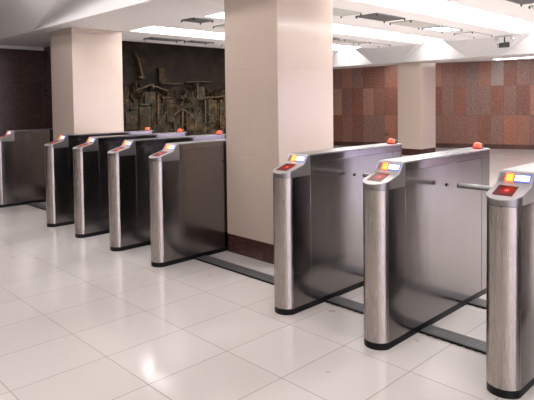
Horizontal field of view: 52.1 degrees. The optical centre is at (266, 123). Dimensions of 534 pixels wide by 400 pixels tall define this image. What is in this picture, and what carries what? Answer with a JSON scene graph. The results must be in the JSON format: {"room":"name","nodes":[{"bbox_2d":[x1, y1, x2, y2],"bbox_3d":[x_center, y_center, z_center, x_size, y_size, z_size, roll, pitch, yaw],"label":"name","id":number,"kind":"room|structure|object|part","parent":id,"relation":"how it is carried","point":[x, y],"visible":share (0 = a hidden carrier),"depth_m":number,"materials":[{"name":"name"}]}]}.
{"room":"subway station entrance hall","nodes":[
{"label":"subway station entrance hall","id":0,"kind":"room"},
{"bbox_2d":[0,48,44,135],"bbox_3d":[-8.334,0.071,6.403,11.400,2.460,0.200,-3,3,-44],"label":"wall","id":1,"kind":"structure","parent":0,"point":[22,100],"depth_m":10.00,"materials":[{"name":"brown stone"}]},
{"bbox_2d":[0,45,43,50],"bbox_3d":[-8.335,-1.187,6.340,11.400,0.060,0.240,-3,3,-44],"label":"trim","id":2,"kind":"structure","parent":1,"relation":"attached to","point":[1,46],"depth_m":9.96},
{"bbox_2d":[0,0,73,38],"bbox_3d":[-4.801,-1.699,8.965,0.541,0.678,10.400,-3,3,-44],"label":"ceiling","id":3,"kind":"structure","parent":1,"relation":"attached to","point":[17,17],"depth_m":7.72,"materials":[{"name":"white paint"}]},
{"bbox_2d":[43,46,52,128],"bbox_3d":[-1.988,-0.221,11.275,4.500,2.520,2.080,-3,3,-44],"label":"wall","id":4,"kind":"structure","parent":0,"point":[47,50],"depth_m":10.16,"materials":[{"name":"brown stone"}]},
{"bbox_2d":[122,41,225,135],"bbox_3d":[-1.230,-0.226,10.454,4.260,2.455,0.155,-3,3,-44],"label":"relief","id":5,"kind":"object","parent":4,"relation":"attached to","point":[167,87],"visible":0.43,"depth_m":9.98,"materials":[{"name":"brown metal"}]},
{"bbox_3d":[-1.266,-0.257,10.490,4.200,2.395,0.050,-3,3,-44],"label":"panel","id":6,"kind":"part","parent":5,"relation":"part of","materials":[{"name":"brown metal"}]},
{"bbox_2d":[0,145,533,399],"bbox_3d":[2.420,1.153,8.543,29.700,0.120,21.200,-3,3,-44],"label":"floor","id":7,"kind":"structure","parent":0,"point":[81,319],"depth_m":3.40,"materials":[{"name":"tile"}]},
{"bbox_2d":[0,128,52,207],"bbox_3d":[-3.490,0.604,8.425,1.486,1.126,0.669,-3,3,-44],"label":"turnstile","id":8,"kind":"object","parent":7,"relation":"on","point":[22,152],"visible":0.42,"depth_m":7.92,"materials":[{"name":"silver metal"}]},
{"bbox_3d":[-3.238,0.090,8.317,1.242,0.010,0.173,-3,3,-44],"label":"lid","id":9,"kind":"part","parent":8,"relation":"part of","materials":[{"name":"silver metal"}]},
{"bbox_2d":[27,202,45,210],"bbox_3d":[-2.889,1.192,7.451,0.155,0.010,1.595,-3,3,-44],"label":"duct cover","id":10,"kind":"object","parent":7,"relation":"on","point":[37,205],"visible":0.42,"depth_m":7.81,"materials":[{"name":"grey metal"}]},
{"bbox_2d":[50,27,123,140],"bbox_3d":[-2.673,-0.093,8.168,0.792,2.520,0.732,-3,3,-44],"label":"pillar","id":11,"kind":"structure","parent":7,"relation":"on","point":[87,77],"depth_m":7.88,"materials":[{"name":"beige paint"}]},
{"bbox_2d":[44,127,153,226],"bbox_3d":[-2.254,0.638,7.160,1.486,1.126,0.669,-3,3,-44],"label":"turnstile","id":12,"kind":"object","parent":7,"relation":"on","point":[59,182],"visible":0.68,"depth_m":6.52,"materials":[{"name":"metal"}]},
{"bbox_3d":[-2.534,0.207,6.534,0.242,0.119,0.175,-3,3,-44],"label":"control plate","id":13,"kind":"part","parent":12,"relation":"part of","materials":[{"name":"silver metal"}]},
{"bbox_3d":[-2.003,0.124,7.051,1.242,0.010,0.173,-3,3,-44],"label":"lid","id":14,"kind":"part","parent":12,"relation":"part of","materials":[{"name":"silver metal"}]},
{"bbox_2d":[72,129,186,237],"bbox_3d":[-1.729,0.653,6.622,1.486,1.126,0.669,-3,3,-44],"label":"turnstile","id":15,"kind":"object","parent":7,"relation":"on","point":[90,158],"visible":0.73,"depth_m":6.00,"materials":[{"name":"metal"}]},
{"bbox_3d":[-2.009,0.221,5.996,0.242,0.119,0.175,-3,3,-44],"label":"control plate","id":16,"kind":"part","parent":15,"relation":"part of","materials":[{"name":"silver metal"}]},
{"bbox_3d":[-1.478,0.139,6.513,1.242,0.010,0.173,-3,3,-44],"label":"lid","id":17,"kind":"part","parent":15,"relation":"part of","materials":[{"name":"silver metal"}]},
{"bbox_2d":[107,131,225,250],"bbox_3d":[-1.186,0.668,6.066,1.486,1.126,0.669,-3,3,-44],"label":"turnstile","id":18,"kind":"object","parent":7,"relation":"on","point":[128,164],"visible":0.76,"depth_m":5.46,"materials":[{"name":"metal"}]},
{"bbox_3d":[-1.467,0.236,5.440,0.242,0.119,0.175,-3,3,-44],"label":"control plate","id":19,"kind":"part","parent":18,"relation":"part of","materials":[{"name":"silver metal"}]},
{"bbox_3d":[-0.935,0.154,5.957,1.242,0.010,0.173,-3,3,-44],"label":"lid","id":20,"kind":"part","parent":18,"relation":"part of","materials":[{"name":"silver metal"}]},
{"bbox_2d":[149,139,227,266],"bbox_3d":[-0.663,0.682,5.530,1.486,1.126,0.669,-3,3,-44],"label":"turnstile","id":21,"kind":"object","parent":7,"relation":"on","point":[188,180],"visible":0.64,"depth_m":5.01,"materials":[{"name":"metal"}]},
{"bbox_3d":[-0.944,0.251,4.904,0.242,0.119,0.175,-3,3,-44],"label":"control plate","id":22,"kind":"part","parent":21,"relation":"part of","materials":[{"name":"silver metal"}]},
{"bbox_3d":[-0.412,0.168,5.421,1.242,0.010,0.173,-3,3,-44],"label":"lid","id":23,"kind":"part","parent":21,"relation":"part of","materials":[{"name":"silver metal"}]},
{"bbox_2d":[194,255,273,284],"bbox_3d":[-0.134,1.268,4.628,0.155,0.010,1.392,-3,3,-44],"label":"duct cover","id":24,"kind":"object","parent":7,"relation":"on","point":[251,273],"visible":0.74,"depth_m":4.73,"materials":[{"name":"grey metal"}]},
{"bbox_2d":[224,0,332,263],"bbox_3d":[0.122,-0.015,5.296,0.765,2.520,0.712,-3,3,-44],"label":"pillar","id":25,"kind":"structure","parent":7,"relation":"on","point":[279,53],"depth_m":5.02,"materials":[{"name":"beige paint"}]},
{"bbox_3d":[0.136,1.156,5.341,0.757,0.176,0.704,-3,3,-44],"label":"trim","id":26,"kind":"part","parent":25,"relation":"part of","materials":[{"name":"stone"}]},
{"bbox_2d":[273,138,401,314],"bbox_3d":[0.430,0.712,4.409,1.486,1.126,0.669,-3,3,-44],"label":"turnstile","id":27,"kind":"object","parent":7,"relation":"on","point":[318,194],"visible":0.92,"depth_m":3.90,"materials":[{"name":"metal"}]},
{"bbox_3d":[0.150,0.281,3.784,0.242,0.119,0.175,-3,3,-44],"label":"control plate","id":28,"kind":"part","parent":27,"relation":"part of","materials":[{"name":"silver metal"}]},
{"bbox_3d":[0.682,0.199,4.301,1.242,0.010,0.173,-3,3,-44],"label":"lid","id":29,"kind":"part","parent":27,"relation":"part of","materials":[{"name":"silver metal"}]},
{"bbox_2d":[325,296,363,313],"bbox_3d":[0.677,1.291,3.797,0.155,0.010,0.581,-3,3,-44],"label":"duct cover","id":30,"kind":"object","parent":7,"relation":"on","point":[339,301],"visible":0.59,"depth_m":3.89,"materials":[{"name":"grey metal"}]},
{"bbox_2d":[398,61,435,155],"bbox_3d":[4.004,-0.386,14.624,0.760,2.450,0.690,-3,3,-44],"label":"pillar","id":31,"kind":"structure","parent":7,"relation":"on","point":[416,80],"depth_m":14.36,"materials":[{"name":"beige paint"}]},
{"bbox_3d":[4.017,0.750,14.668,0.752,0.176,0.682,-3,3,-44],"label":"trim","id":32,"kind":"part","parent":31,"relation":"part of","materials":[{"name":"stone"}]},
{"bbox_2d":[363,142,489,350],"bbox_3d":[0.958,0.727,3.869,1.486,1.126,0.669,-3,3,-44],"label":"turnstile","id":33,"kind":"object","parent":7,"relation":"on","point":[425,235],"visible":0.98,"depth_m":3.42,"materials":[{"name":"metal"}]},
{"bbox_3d":[0.677,0.296,3.244,0.242,0.119,0.175,-3,3,-44],"label":"control plate","id":34,"kind":"part","parent":33,"relation":"part of","materials":[{"name":"silver metal"}]},
{"bbox_3d":[0.736,0.265,3.301,0.030,0.044,0.154,-3,3,-44],"label":"display panel","id":35,"kind":"part","parent":33,"relation":"part of","materials":[{"name":"multicoloured plastic"}]},
{"bbox_3d":[1.209,0.213,3.760,1.242,0.010,0.173,-3,3,-44],"label":"lid","id":36,"kind":"part","parent":33,"relation":"part of","materials":[{"name":"silver metal"}]},
{"bbox_2d":[419,325,485,354],"bbox_3d":[1.200,1.305,3.261,0.155,0.010,0.571,-3,3,-44],"label":"duct cover","id":37,"kind":"object","parent":7,"relation":"on","point":[436,332],"visible":0.74,"depth_m":3.30,"materials":[{"name":"grey metal"}]},
{"bbox_2d":[467,298,485,308],"bbox_3d":[1.676,1.282,3.725,0.165,0.010,0.571,-3,3,-44],"label":"duct cover","id":38,"kind":"object","parent":7,"relation":"on","point":[477,302],"visible":0.37,"depth_m":3.87,"materials":[{"name":"grey metal"}]},
{"bbox_2d":[457,162,533,398],"bbox_3d":[1.478,0.741,3.336,1.486,1.126,0.669,-3,3,-44],"label":"turnstile","id":39,"kind":"object","parent":7,"relation":"on","point":[510,202],"visible":1,"depth_m":2.65,"materials":[{"name":"metal"}]},
{"bbox_3d":[1.401,0.410,3.402,0.035,0.035,0.442,-3,3,-43],"label":"barrier arm","id":40,"kind":"part","parent":39,"relation":"part of","materials":[{"name":"metal"}]},
{"bbox_3d":[1.198,0.310,2.711,0.242,0.119,0.175,-3,3,-44],"label":"control plate","id":41,"kind":"part","parent":39,"relation":"part of","materials":[{"name":"silver metal"}]},
{"bbox_3d":[1.256,0.279,2.768,0.030,0.044,0.154,-3,3,-44],"label":"display panel","id":42,"kind":"part","parent":39,"relation":"part of","materials":[{"name":"multicoloured plastic"}]},
{"bbox_3d":[1.729,0.228,3.227,1.242,0.010,0.173,-3,3,-44],"label":"lid","id":43,"kind":"part","parent":39,"relation":"part of","materials":[{"name":"silver metal"}]},
{"bbox_2d":[0,0,533,51],"bbox_3d":[1.404,-1.496,7.479,6.250,0.240,21.200,-3,3,-44],"label":"ceiling","id":44,"kind":"structure","parent":0,"point":[124,16],"depth_m":7.23,"materials":[{"name":"white paint"}]},
{"bbox_2d":[143,37,184,42],"bbox_3d":[-1.710,-1.386,9.139,0.658,0.034,0.258,-3,3,-44],"label":"ceiling vent","id":45,"kind":"object","parent":44,"relation":"in","point":[149,38],"visible":1,"depth_m":9.09,"materials":[{"name":"grey metal"}]},
{"bbox_2d":[137,26,224,37],"bbox_3d":[-1.185,-1.430,8.574,1.662,0.018,0.452,-3,3,-44],"label":"recessed light","id":46,"kind":"object","parent":44,"relation":"in","point":[183,31],"depth_m":8.52,"materials":[{"name":"white plastic"}]},
{"bbox_2d":[142,26,178,31],"bbox_3d":[-1.567,-1.409,8.062,0.626,0.010,0.636,-3,3,-44],"label":"diffuser","id":47,"kind":"object","parent":46,"relation":"attached to","point":[160,29],"depth_m":8.24,"materials":[{"name":"white plastic"}]},
{"bbox_2d":[172,29,214,34],"bbox_3d":[-1.106,-1.432,8.511,0.626,0.010,0.636,-3,3,-44],"label":"diffuser","id":48,"kind":"object","parent":46,"relation":"attached to","point":[181,31],"depth_m":8.63,"materials":[{"name":"white plastic"}]},
{"bbox_2d":[206,33,224,36],"bbox_3d":[-0.646,-1.455,8.960,0.626,0.010,0.636,-3,3,-44],"label":"diffuser","id":49,"kind":"object","parent":46,"relation":"attached to","point":[207,34],"depth_m":8.94,"materials":[{"name":"white"}]},
{"bbox_2d":[181,17,213,24],"bbox_3d":[-0.901,-1.316,7.065,0.318,0.034,0.278,-3,3,-44],"label":"ceiling vent","id":50,"kind":"object","parent":44,"relation":"in","point":[194,20],"visible":1,"depth_m":7.04,"materials":[{"name":"grey metal"}]},
{"bbox_3d":[-0.901,-1.327,7.065,0.284,0.011,0.244,-3,3,-44],"label":"plate","id":51,"kind":"part","parent":50,"relation":"part of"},
{"bbox_2d":[184,40,213,44],"bbox_3d":[-1.195,-1.410,9.599,0.478,0.034,0.238,-3,3,-44],"label":"ceiling vent","id":52,"kind":"object","parent":44,"relation":"in","point":[190,41],"visible":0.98,"depth_m":9.59,"materials":[{"name":"grey metal"}]},
{"bbox_2d":[213,24,223,28],"bbox_3d":[-0.415,-1.349,7.776,0.668,0.034,0.298,-3,3,-44],"label":"ceiling panel","id":53,"kind":"object","parent":44,"relation":"attached to","point":[222,25],"visible":0.26,"depth_m":7.62,"materials":[{"name":"white plastic"}]},
{"bbox_2d":[214,13,441,41],"bbox_3d":[1.288,-1.450,8.360,5.150,0.018,0.612,-3,3,-44],"label":"recessed light","id":54,"kind":"object","parent":44,"relation":"in","point":[336,27],"visible":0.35,"depth_m":9.05,"materials":[{"name":"white plastic"}]},
{"bbox_2d":[332,24,355,29],"bbox_3d":[1.058,-1.443,8.136,0.626,0.010,0.596,-3,3,-44],"label":"diffuser","id":55,"kind":"object","parent":54,"relation":"attached to","point":[335,26],"depth_m":8.26,"materials":[{"name":"white plastic"}]},
{"bbox_2d":[339,28,379,32],"bbox_3d":[1.519,-1.466,8.585,0.626,0.010,0.596,-3,3,-44],"label":"diffuser","id":56,"kind":"object","parent":54,"relation":"attached to","point":[350,30],"depth_m":8.65,"materials":[{"name":"white plastic"}]},
{"bbox_2d":[365,31,399,35],"bbox_3d":[1.979,-1.488,9.034,0.626,0.010,0.596,-3,3,-44],"label":"diffuser","id":57,"kind":"object","parent":54,"relation":"attached to","point":[376,33],"depth_m":9.08,"materials":[{"name":"white"}]},
{"bbox_2d":[387,34,420,38],"bbox_3d":[2.440,-1.511,9.483,0.626,0.010,0.596,-3,3,-44],"label":"diffuser","id":58,"kind":"object","parent":54,"relation":"attached to","point":[399,36],"depth_m":9.53,"materials":[{"name":"white"}]},
{"bbox_2d":[406,37,440,40],"bbox_3d":[2.901,-1.534,9.932,0.626,0.010,0.596,-3,3,-44],"label":"diffuser","id":59,"kind":"object","parent":54,"relation":"attached to","point":[417,38],"depth_m":10.01,"materials":[{"name":"white"}]},
{"bbox_2d":[332,7,361,17],"bbox_3d":[0.771,-1.313,6.475,0.748,0.034,0.318,-3,3,-44],"label":"ceiling panel","id":60,"kind":"object","parent":44,"relation":"attached to","point":[335,11],"visible":0.56,"depth_m":6.55,"materials":[{"name":"white plastic"}]},
{"bbox_3d":[0.771,-1.324,6.475,0.714,0.011,0.284,-3,3,-44],"label":"plate","id":61,"kind":"part","parent":60,"relation":"part of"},
{"bbox_2d":[333,45,360,48],"bbox_3d":[1.520,-1.563,11.210,0.810,0.018,0.450,-3,3,-44],"label":"recessed light","id":62,"kind":"object","parent":44,"relation":"in","point":[334,46],"depth_m":11.34,"materials":[{"name":"white"}]},
{"bbox_2d":[333,46,358,48],"bbox_3d":[1.658,-1.568,11.205,0.626,0.010,0.636,-3,3,-44],"label":"diffuser","id":63,"kind":"object","parent":62,"relation":"attached to","point":[337,47],"depth_m":11.35,"materials":[{"name":"white"}]},
{"bbox_2d":[333,39,365,44],"bbox_3d":[1.469,-1.447,9.745,0.618,0.034,0.268,-3,3,-44],"label":"ceiling panel","id":64,"kind":"object","parent":44,"relation":"attached to","point":[340,40],"visible":0.95,"depth_m":9.73,"materials":[{"name":"white plastic"}]},
{"bbox_3d":[1.469,-1.457,9.745,0.616,0.014,0.266,-3,3,-44],"label":"frame","id":65,"kind":"part","parent":64,"relation":"part of","materials":[{"name":"metal"}]},
{"bbox_3d":[1.469,-1.458,9.745,0.584,0.011,0.234,-3,3,-44],"label":"plate","id":66,"kind":"part","parent":64,"relation":"part of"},
{"bbox_2d":[358,42,390,46],"bbox_3d":[2.023,-1.474,10.286,0.668,0.034,0.268,-3,3,-44],"label":"ceiling panel","id":67,"kind":"object","parent":44,"relation":"attached to","point":[366,43],"visible":1,"depth_m":10.29,"materials":[{"name":"white paint"}]},
{"bbox_3d":[2.023,-1.486,10.285,0.634,0.011,0.234,-3,3,-44],"label":"plate","id":68,"kind":"part","parent":67,"relation":"part of","materials":[{"name":"white paint"}]},
{"bbox_2d":[355,13,404,22],"bbox_3d":[1.456,-1.341,6.997,0.638,0.034,0.328,-3,3,-44],"label":"ceiling vent","id":69,"kind":"object","parent":44,"relation":"in","point":[374,16],"visible":1,"depth_m":6.96,"materials":[{"name":"grey metal"}]},
{"bbox_3d":[1.456,-1.352,6.996,0.604,0.011,0.294,-3,3,-44],"label":"plate","id":70,"kind":"part","parent":69,"relation":"part of","materials":[{"name":"grey metal"}]},
{"bbox_2d":[389,20,439,29],"bbox_3d":[2.072,-1.374,7.660,0.768,0.034,0.338,-3,3,-44],"label":"ceiling panel","id":71,"kind":"object","parent":44,"relation":"attached to","point":[409,23],"visible":1,"depth_m":7.64,"materials":[{"name":"white plastic"}]},
{"bbox_3d":[2.072,-1.385,7.660,0.734,0.011,0.304,-3,3,-44],"label":"plate","id":72,"kind":"part","parent":71,"relation":"part of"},
{"bbox_2d":[421,25,461,32],"bbox_3d":[2.627,-1.401,8.201,0.618,0.034,0.338,-3,3,-44],"label":"ceiling panel","id":73,"kind":"object","parent":44,"relation":"attached to","point":[442,28],"visible":0.98,"depth_m":8.19,"materials":[{"name":"white metal"}]},
{"bbox_3d":[2.627,-1.413,8.200,0.584,0.011,0.304,-3,3,-44],"label":"plate","id":74,"kind":"part","parent":73,"relation":"part of","materials":[{"name":"white"}]},
{"bbox_2d":[369,0,533,31],"bbox_3d":[2.598,-1.414,7.019,5.150,0.018,0.622,-3,3,-44],"label":"recessed light","id":75,"kind":"object","parent":44,"relation":"in","point":[439,7],"visible":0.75,"depth_m":7.01,"materials":[{"name":"white"}]},
{"bbox_2d":[374,0,417,3],"bbox_3d":[1.446,-1.361,5.896,0.626,0.010,0.606,-3,3,-44],"label":"diffuser","id":76,"kind":"object","parent":75,"relation":"attached to","point":[380,1],"depth_m":6.14,"materials":[{"name":"white"}]},
{"bbox_2d":[398,0,458,9],"bbox_3d":[1.907,-1.384,6.345,0.626,0.010,0.606,-3,3,-44],"label":"diffuser","id":77,"kind":"object","parent":75,"relation":"attached to","point":[418,4],"depth_m":6.38,"materials":[{"name":"white"}]},
{"bbox_2d":[427,6,482,15],"bbox_3d":[2.367,-1.407,6.794,0.626,0.010,0.606,-3,3,-44],"label":"diffuser","id":78,"kind":"object","parent":75,"relation":"attached to","point":[450,10],"depth_m":6.83,"materials":[{"name":"white"}]},
{"bbox_2d":[451,12,502,19],"bbox_3d":[2.828,-1.429,7.243,0.626,0.010,0.606,-3,3,-44],"label":"diffuser","id":79,"kind":"object","parent":75,"relation":"attached to","point":[472,15],"depth_m":7.30,"materials":[{"name":"white"}]},
{"bbox_2d":[475,17,523,24],"bbox_3d":[3.289,-1.452,7.692,0.626,0.010,0.606,-3,3,-44],"label":"diffuser","id":80,"kind":"object","parent":75,"relation":"attached to","point":[494,20],"depth_m":7.73,"materials":[{"name":"white"}]},
{"bbox_2d":[494,21,533,27],"bbox_3d":[3.750,-1.475,8.141,0.626,0.010,0.606,-3,3,-44],"label":"diffuser","id":81,"kind":"object","parent":75,"relation":"attached to","point":[517,24],"depth_m":8.17,"materials":[{"name":"white"}]},
{"bbox_2d":[511,26,533,31],"bbox_3d":[4.210,-1.498,8.590,0.626,0.010,0.606,-3,3,-44],"label":"diffuser","id":82,"kind":"object","parent":75,"relation":"attached to","point":[524,28],"depth_m":8.64,"materials":[{"name":"white plastic"}]},
{"bbox_2d":[454,31,491,38],"bbox_3d":[3.372,-1.438,8.940,0.718,0.034,0.318,-3,3,-44],"label":"ceiling panel","id":83,"kind":"object","parent":44,"relation":"attached to","point":[473,34],"visible":1,"depth_m":8.90,"materials":[{"name":"white paint"}]},
{"bbox_3d":[3.371,-1.450,8.940,0.684,0.011,0.284,-3,3,-44],"label":"plate","id":84,"kind":"part","parent":83,"relation":"part of","materials":[{"name":"white paint"}]},
{"bbox_2d":[495,35,513,47],"bbox_3d":[3.990,-1.370,9.194,0.316,0.205,0.126,1,3,38],"label":"security camera","id":85,"kind":"object","parent":44,"relation":"attached to","point":[505,44],"visible":1,"depth_m":9.17,"materials":[{"name":"black plastic"}]},
{"bbox_2d":[506,0,533,6],"bbox_3d":[2.736,-1.310,5.807,0.628,0.034,0.318,-3,3,-44],"label":"ceiling vent","id":86,"kind":"object","parent":44,"relation":"in","point":[521,2],"visible":1,"depth_m":5.95,"materials":[{"name":"grey metal"}]},
{"bbox_3d":[2.736,-1.321,5.807,0.594,0.011,0.284,-3,3,-44],"label":"plate","id":87,"kind":"part","parent":86,"relation":"part of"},
{"bbox_2d":[333,59,533,144],"bbox_3d":[9.818,-0.586,14.795,27.000,2.440,0.203,0,2,23],"label":"wall","id":88,"kind":"structure","parent":0,"point":[484,102],"depth_m":16.43,"materials":[{"name":"red stone"}]},
{"bbox_2d":[333,31,533,68],"bbox_3d":[6.250,-1.920,12.198,0.900,0.750,21.200,-3,3,-44],"label":"trim","id":89,"kind":"structure","parent":88,"relation":"attached to","point":[436,51],"depth_m":13.74,"materials":[{"name":"white paint"}]},
{"bbox_2d":[333,141,533,149],"bbox_3d":[9.829,0.698,14.835,27.000,0.130,0.221,0,2,23],"label":"baseboard","id":90,"kind":"structure","parent":88,"relation":"attached to","point":[438,145],"depth_m":16.44,"materials":[{"name":"stone"}]},
{"bbox_2d":[437,58,533,62],"bbox_3d":[9.795,-1.890,15.659,9.000,0.100,21.200,-3,3,-44],"label":"ceiling","id":91,"kind":"structure","parent":0,"point":[523,58],"depth_m":15.75,"materials":[{"name":"white paint"}]},
{"bbox_2d":[492,56,533,59],"bbox_3d":[6.884,-1.753,14.639,0.400,0.018,1.592,-3,3,-44],"label":"recessed light","id":92,"kind":"object","parent":91,"relation":"in","point":[530,56],"visible":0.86,"depth_m":14.88,"materials":[{"name":"white"}]},
{"bbox_2d":[495,57,533,59],"bbox_3d":[6.884,-1.757,14.638,0.382,0.010,1.576,-3,3,-44],"label":"diffuser","id":93,"kind":"object","parent":92,"relation":"attached to","point":[514,57],"depth_m":14.88,"materials":[{"name":"white"}]},
{"bbox_3d":[8.321,-2.447,14.205,13.100,0.100,21.200,-3,3,-44],"label":"ceiling","id":94,"kind":"structure","parent":0,"visible":0},
{"bbox_2d":[354,42,424,63],"bbox_3d":[3.108,-1.966,14.329,0.618,0.742,1.986,-3,3,-44],"label":"trim","id":95,"kind":"structure","parent":94,"relation":"attached to","point":[394,54],"depth_m":14.44,"materials":[{"name":"white paint"}]},
{"bbox_2d":[442,31,531,57],"bbox_3d":[4.912,-1.916,12.481,0.618,0.742,1.999,-3,3,-44],"label":"trim","id":96,"kind":"structure","parent":94,"relation":"attached to","point":[479,47],"depth_m":12.61,"materials":[{"name":"white paint"}]}
]}

